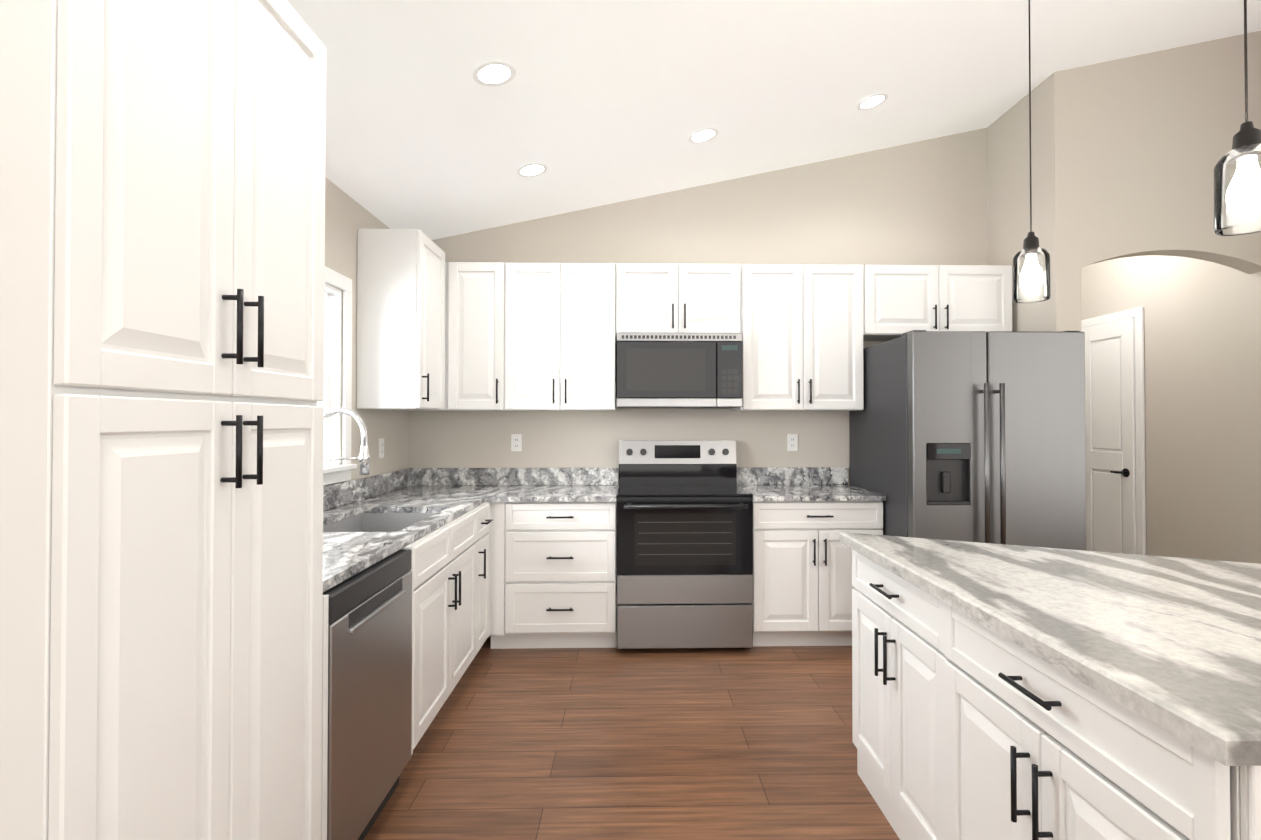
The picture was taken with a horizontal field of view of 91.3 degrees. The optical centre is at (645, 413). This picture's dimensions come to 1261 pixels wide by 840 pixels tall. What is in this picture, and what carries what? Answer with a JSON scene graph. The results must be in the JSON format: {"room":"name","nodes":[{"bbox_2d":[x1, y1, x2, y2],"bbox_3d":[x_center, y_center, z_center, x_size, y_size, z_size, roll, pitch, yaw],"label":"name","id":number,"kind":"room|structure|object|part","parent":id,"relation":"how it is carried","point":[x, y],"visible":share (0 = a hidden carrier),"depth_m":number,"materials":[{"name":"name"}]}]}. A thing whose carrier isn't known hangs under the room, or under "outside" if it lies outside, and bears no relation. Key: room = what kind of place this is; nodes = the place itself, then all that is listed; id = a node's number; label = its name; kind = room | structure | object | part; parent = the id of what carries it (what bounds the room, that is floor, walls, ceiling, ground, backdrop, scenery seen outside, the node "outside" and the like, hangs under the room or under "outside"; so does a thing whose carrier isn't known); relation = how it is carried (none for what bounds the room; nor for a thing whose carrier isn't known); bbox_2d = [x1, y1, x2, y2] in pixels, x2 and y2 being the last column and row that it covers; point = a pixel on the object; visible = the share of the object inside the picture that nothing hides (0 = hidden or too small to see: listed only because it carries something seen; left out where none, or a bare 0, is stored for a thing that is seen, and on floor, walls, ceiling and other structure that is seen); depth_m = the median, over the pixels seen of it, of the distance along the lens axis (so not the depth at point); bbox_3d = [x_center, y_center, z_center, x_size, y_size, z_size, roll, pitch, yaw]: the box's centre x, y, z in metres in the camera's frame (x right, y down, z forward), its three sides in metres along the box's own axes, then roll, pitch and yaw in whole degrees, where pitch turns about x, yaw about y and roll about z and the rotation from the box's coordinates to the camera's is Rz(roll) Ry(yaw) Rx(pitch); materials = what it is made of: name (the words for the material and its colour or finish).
{"room":"kitchen","nodes":[
{"label":"kitchen","id":0,"kind":"room"},
{"bbox_2d":[324,177,408,485],"bbox_3d":[-1.539,-0.559,0.715,0.120,3.750,6.940,0,-1,-1],"label":"wall","id":1,"kind":"structure","parent":0,"point":[347,217],"depth_m":3.27,"materials":[{"name":"beige paint"}]},
{"bbox_2d":[317,266,356,485],"bbox_3d":[-1.556,-0.184,2.586,0.162,1.035,1.210,0,-1,-1],"label":"window","id":2,"kind":"structure","parent":1,"relation":"in","point":[335,471],"depth_m":3.09,"materials":[{"name":"white paint"}]},
{"bbox_2d":[379,438,383,457],"bbox_3d":[-1.540,0.200,3.597,0.008,0.114,0.070,0,-1,-1],"label":"electrical outlet","id":3,"kind":"object","parent":1,"relation":"attached to","point":[381,447],"visible":1,"depth_m":3.59,"materials":[{"name":"white plastic"}]},
{"bbox_2d":[357,229,456,410],"bbox_3d":[-1.339,-0.506,3.520,0.403,0.960,0.478,0,-1,-1],"label":"upper cabinet","id":4,"kind":"object","parent":1,"relation":"attached to","point":[436,331],"depth_m":3.28,"materials":[{"name":"white paint"}]},
{"bbox_2d":[364,635,899,839],"bbox_3d":[1.068,1.372,1.202,5.355,0.100,7.840,0,-1,-1],"label":"floor","id":5,"kind":"structure","parent":0,"point":[754,743],"depth_m":2.43,"materials":[{"name":"brown wood"}]},
{"bbox_2d":[0,0,325,839],"bbox_3d":[-1.133,0.179,1.210,0.709,2.285,0.731,0,-1,-1],"label":"pantry","id":6,"kind":"object","parent":5,"relation":"on","point":[162,232],"visible":1,"depth_m":1.03,"materials":[{"name":"white paint"}]},
{"bbox_2d":[323,549,411,839],"bbox_3d":[-1.131,0.905,1.897,0.631,0.851,0.600,0,-1,-1],"label":"dishwasher","id":7,"kind":"object","parent":5,"relation":"on","point":[369,671],"visible":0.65,"depth_m":1.84,"materials":[{"name":"grey metal"}]},
{"bbox_2d":[321,407,504,839],"bbox_3d":[-1.179,0.657,2.814,0.690,1.368,2.485,0,-1,-1],"label":"base cabinet","id":8,"kind":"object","parent":5,"relation":"on","point":[445,516],"depth_m":2.75,"materials":[{"name":"white paint"}]},
{"bbox_2d":[323,407,369,497],"bbox_3d":[-1.333,0.213,2.711,0.261,0.483,0.116,0,-1,-1],"label":"faucet","id":9,"kind":"object","parent":8,"relation":"on","point":[364,457],"depth_m":2.68,"materials":[{"name":"silver metal"}]},
{"bbox_2d":[323,513,435,531],"bbox_3d":[-1.169,0.595,2.686,0.454,0.222,0.704,0,-1,-1],"label":"sink basin","id":10,"kind":"object","parent":8,"relation":"in","point":[350,522],"depth_m":3.02,"materials":[{"name":"silver metal"}]},
{"bbox_2d":[323,467,885,591],"bbox_3d":[-0.073,0.413,2.842,2.904,0.144,2.485,0,-1,-1],"label":"countertop","id":11,"kind":"structure","parent":8,"relation":"on","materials":[{"name":"grey stone"}]},
{"bbox_2d":[493,468,618,648],"bbox_3d":[-0.513,0.852,3.743,0.686,1.000,0.655,0,-1,-1],"label":"base cabinet","id":12,"kind":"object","parent":5,"relation":"on","point":[507,558],"depth_m":3.47,"materials":[{"name":"white paint"}]},
{"bbox_2d":[617,440,752,649],"bbox_3d":[0.217,0.762,3.733,0.769,1.180,0.691,0,-1,-1],"label":"range","id":13,"kind":"object","parent":5,"relation":"on","point":[684,543],"visible":1,"depth_m":3.45,"materials":[{"name":"grey metal"}]},
{"bbox_3d":[0.223,1.194,3.464,0.763,0.240,0.039,0,-1,-1],"label":"drawer","id":14,"kind":"part","parent":13,"relation":"part of","materials":[{"name":"silver metal"}]},
{"bbox_3d":[0.224,0.775,3.438,0.763,0.577,0.101,0,-1,-1],"label":"door","id":15,"kind":"part","parent":13,"relation":"part of","materials":[{"name":"black glass"}]},
{"bbox_2d":[737,467,885,645],"bbox_3d":[0.981,0.852,3.783,0.755,1.000,0.643,0,-1,-1],"label":"base cabinet","id":16,"kind":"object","parent":5,"relation":"on","point":[802,574],"depth_m":3.50,"materials":[{"name":"white paint"}]},
{"bbox_2d":[849,330,1085,550],"bbox_3d":[1.823,0.460,3.608,0.910,1.781,0.987,0,-1,-1],"label":"refrigerator","id":17,"kind":"object","parent":5,"relation":"on","point":[972,436],"visible":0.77,"depth_m":3.18,"materials":[{"name":"grey metal"}]},
{"bbox_2d":[839,540,1260,839],"bbox_3d":[1.399,0.904,1.575,1.316,0.844,1.463,0,-1,-1],"label":"kitchen island","id":18,"kind":"object","parent":5,"relation":"on","point":[1006,692],"depth_m":1.36,"materials":[{"name":"paint"}]},
{"bbox_2d":[839,532,1260,755],"bbox_3d":[1.423,0.462,1.604,1.327,0.039,1.529,0,-1,-1],"label":"island countertop","id":19,"kind":"structure","parent":18,"relation":"on","point":[1179,639],"depth_m":1.35,"materials":[{"name":"white stone"}]},
{"bbox_2d":[409,128,987,484],"bbox_3d":[0.378,-0.518,4.170,3.871,3.750,0.120,0,-1,-1],"label":"wall","id":20,"kind":"structure","parent":0,"point":[923,202],"depth_m":4.12,"materials":[{"name":"beige paint"}]},
{"bbox_2d":[457,262,516,410],"bbox_3d":[-1.018,-0.474,3.876,0.434,0.905,0.398,0,-1,-1],"label":"upper cabinet","id":21,"kind":"object","parent":20,"relation":"attached to","point":[486,291],"depth_m":3.75,"materials":[{"name":"white paint"}]},
{"bbox_2d":[511,434,521,450],"bbox_3d":[-0.851,0.191,4.067,0.070,0.114,0.008,0,-1,-1],"label":"electrical outlet","id":22,"kind":"object","parent":20,"relation":"attached to","point":[516,442],"visible":1,"depth_m":4.07,"materials":[{"name":"white plastic"}]},
{"bbox_2d":[517,263,616,410],"bbox_3d":[-0.554,-0.474,3.921,0.739,0.905,0.328,0,-1,-1],"label":"upper cabinet","id":23,"kind":"object","parent":20,"relation":"attached to","point":[567,312],"depth_m":3.76,"materials":[{"name":"white paint"}]},
{"bbox_2d":[617,263,744,336],"bbox_3d":[0.201,-0.707,3.941,0.769,0.437,0.328,0,-1,-1],"label":"upper cabinet","id":24,"kind":"object","parent":20,"relation":"attached to","point":[651,297],"depth_m":3.78,"materials":[{"name":"white paint"}]},
{"bbox_2d":[617,333,742,408],"bbox_3d":[0.202,-0.261,3.898,0.758,0.449,0.402,0,-1,-1],"label":"over-the-range microwave","id":25,"kind":"object","parent":24,"relation":"attached to","point":[679,370],"visible":1,"depth_m":3.70,"materials":[{"name":"grey"}]},
{"bbox_2d":[787,434,797,450],"bbox_3d":[0.983,0.191,4.110,0.070,0.114,0.008,0,-1,-1],"label":"electrical outlet","id":26,"kind":"object","parent":20,"relation":"attached to","point":[792,442],"visible":1,"depth_m":4.11,"materials":[{"name":"white plastic"}]},
{"bbox_2d":[733,264,868,410],"bbox_3d":[0.967,-0.473,3.956,0.761,0.905,0.328,0,-1,-1],"label":"upper cabinet","id":27,"kind":"object","parent":20,"relation":"attached to","point":[807,325],"depth_m":3.80,"materials":[{"name":"white paint"}]},
{"bbox_2d":[869,265,1011,340],"bbox_3d":[1.815,-0.707,3.979,0.934,0.437,0.328,0,-1,-1],"label":"upper cabinet","id":28,"kind":"object","parent":20,"relation":"attached to","point":[902,298],"depth_m":3.82,"materials":[{"name":"white paint"}]},
{"bbox_2d":[287,0,1260,239],"bbox_3d":[1.068,-1.756,1.239,5.355,1.254,7.840,0,-1,-1],"label":"ceiling","id":29,"kind":"structure","parent":0,"point":[593,103],"depth_m":2.91,"materials":[{"name":"white paint"}]},
{"bbox_2d":[473,61,515,86],"bbox_3d":[-0.592,-1.332,2.417,0.166,0.035,0.170,0,-1,-1],"label":"recessed light","id":30,"kind":"object","parent":29,"relation":"in","point":[495,72],"visible":1,"depth_m":2.41,"materials":[{"name":"white paint"}]},
{"bbox_2d":[517,163,547,176],"bbox_3d":[-0.613,-1.321,3.341,0.166,0.035,0.170,0,-1,-1],"label":"recessed light","id":31,"kind":"object","parent":29,"relation":"in","point":[530,170],"visible":1,"depth_m":3.34,"materials":[{"name":"white paint"}]},
{"bbox_2d":[688,128,718,143],"bbox_3d":[0.318,-1.518,3.365,0.166,0.035,0.170,0,-1,-1],"label":"recessed light","id":32,"kind":"object","parent":29,"relation":"in","point":[702,135],"visible":1,"depth_m":3.36,"materials":[{"name":"white paint"}]},
{"bbox_2d":[857,94,888,110],"bbox_3d":[1.250,-1.715,3.389,0.166,0.035,0.170,0,-1,-1],"label":"recessed light","id":33,"kind":"object","parent":29,"relation":"in","point":[874,101],"visible":1,"depth_m":3.39,"materials":[{"name":"white paint"}]},
{"bbox_2d":[1013,0,1050,302],"bbox_3d":[1.136,-1.019,1.819,0.120,1.371,0.120,0,-1,-1],"label":"pendant light","id":34,"kind":"object","parent":29,"relation":"hanging from","point":[1031,277],"visible":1,"depth_m":1.80,"materials":[{"name":"clear glass"}]},
{"bbox_3d":[1.136,-0.415,1.811,0.060,0.105,0.060,0,-1,-1],"label":"bulb","id":35,"kind":"part","parent":34,"relation":"part of","materials":[{"name":"white glass"}]},
{"bbox_3d":[1.136,-0.408,1.811,0.094,0.149,0.094,0,-1,-1],"label":"lamp shade","id":36,"kind":"part","parent":34,"relation":"part of","materials":[{"name":"clear glass"}]},
{"bbox_2d":[1213,0,1260,235],"bbox_3d":[1.136,-1.029,1.168,0.120,1.361,0.120,0,-1,-1],"label":"pendant light","id":37,"kind":"object","parent":29,"relation":"hanging from","point":[1243,195],"visible":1,"depth_m":1.16,"materials":[{"name":"clear glass"}]},
{"bbox_3d":[1.136,-0.423,1.161,0.094,0.149,0.094,0,-1,-1],"label":"lamp shade","id":38,"kind":"part","parent":37,"relation":"part of","materials":[{"name":"clear glass"}]},
{"bbox_3d":[1.136,-0.430,1.161,0.060,0.105,0.060,0,-1,-1],"label":"bulb","id":39,"kind":"part","parent":37,"relation":"part of","materials":[{"name":"white glass"}]},
{"bbox_2d":[987,84,1041,331],"bbox_3d":[2.382,-0.516,4.334,0.144,3.750,1.445,0,-1,-1],"label":"wall","id":40,"kind":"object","parent":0,"point":[1008,189],"depth_m":3.85,"materials":[{"name":"beige paint"}]},
{"bbox_2d":[1040,31,1260,331],"bbox_3d":[2.950,-0.525,3.564,1.244,3.750,0.120,0,-1,-1],"label":"wall","id":41,"kind":"structure","parent":0,"point":[1135,149],"depth_m":3.52,"materials":[{"name":"beige paint"}]},
{"bbox_2d":[1081,255,1260,563],"bbox_3d":[3.686,-0.553,1.226,0.120,3.750,7.720,0,-1,-1],"label":"wall","id":42,"kind":"structure","parent":0,"point":[1202,359],"depth_m":3.98,"materials":[{"name":"beige paint"}]},
{"bbox_2d":[1081,307,1145,554],"bbox_3d":[3.525,0.300,4.688,0.034,2.115,0.640,0,-1,-1],"label":"door leaf","id":43,"kind":"structure","parent":42,"relation":"in","point":[1115,425],"depth_m":4.60,"materials":[{"name":"white paint"}]},
{"bbox_2d":[1110,468,1129,476],"bbox_3d":[3.490,0.431,4.530,0.042,0.064,0.132,0,-1,-1],"label":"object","id":44,"kind":"structure","parent":43,"relation":"attached to","point":[1125,472],"depth_m":4.50,"materials":[{"name":"black metal"}]}
]}

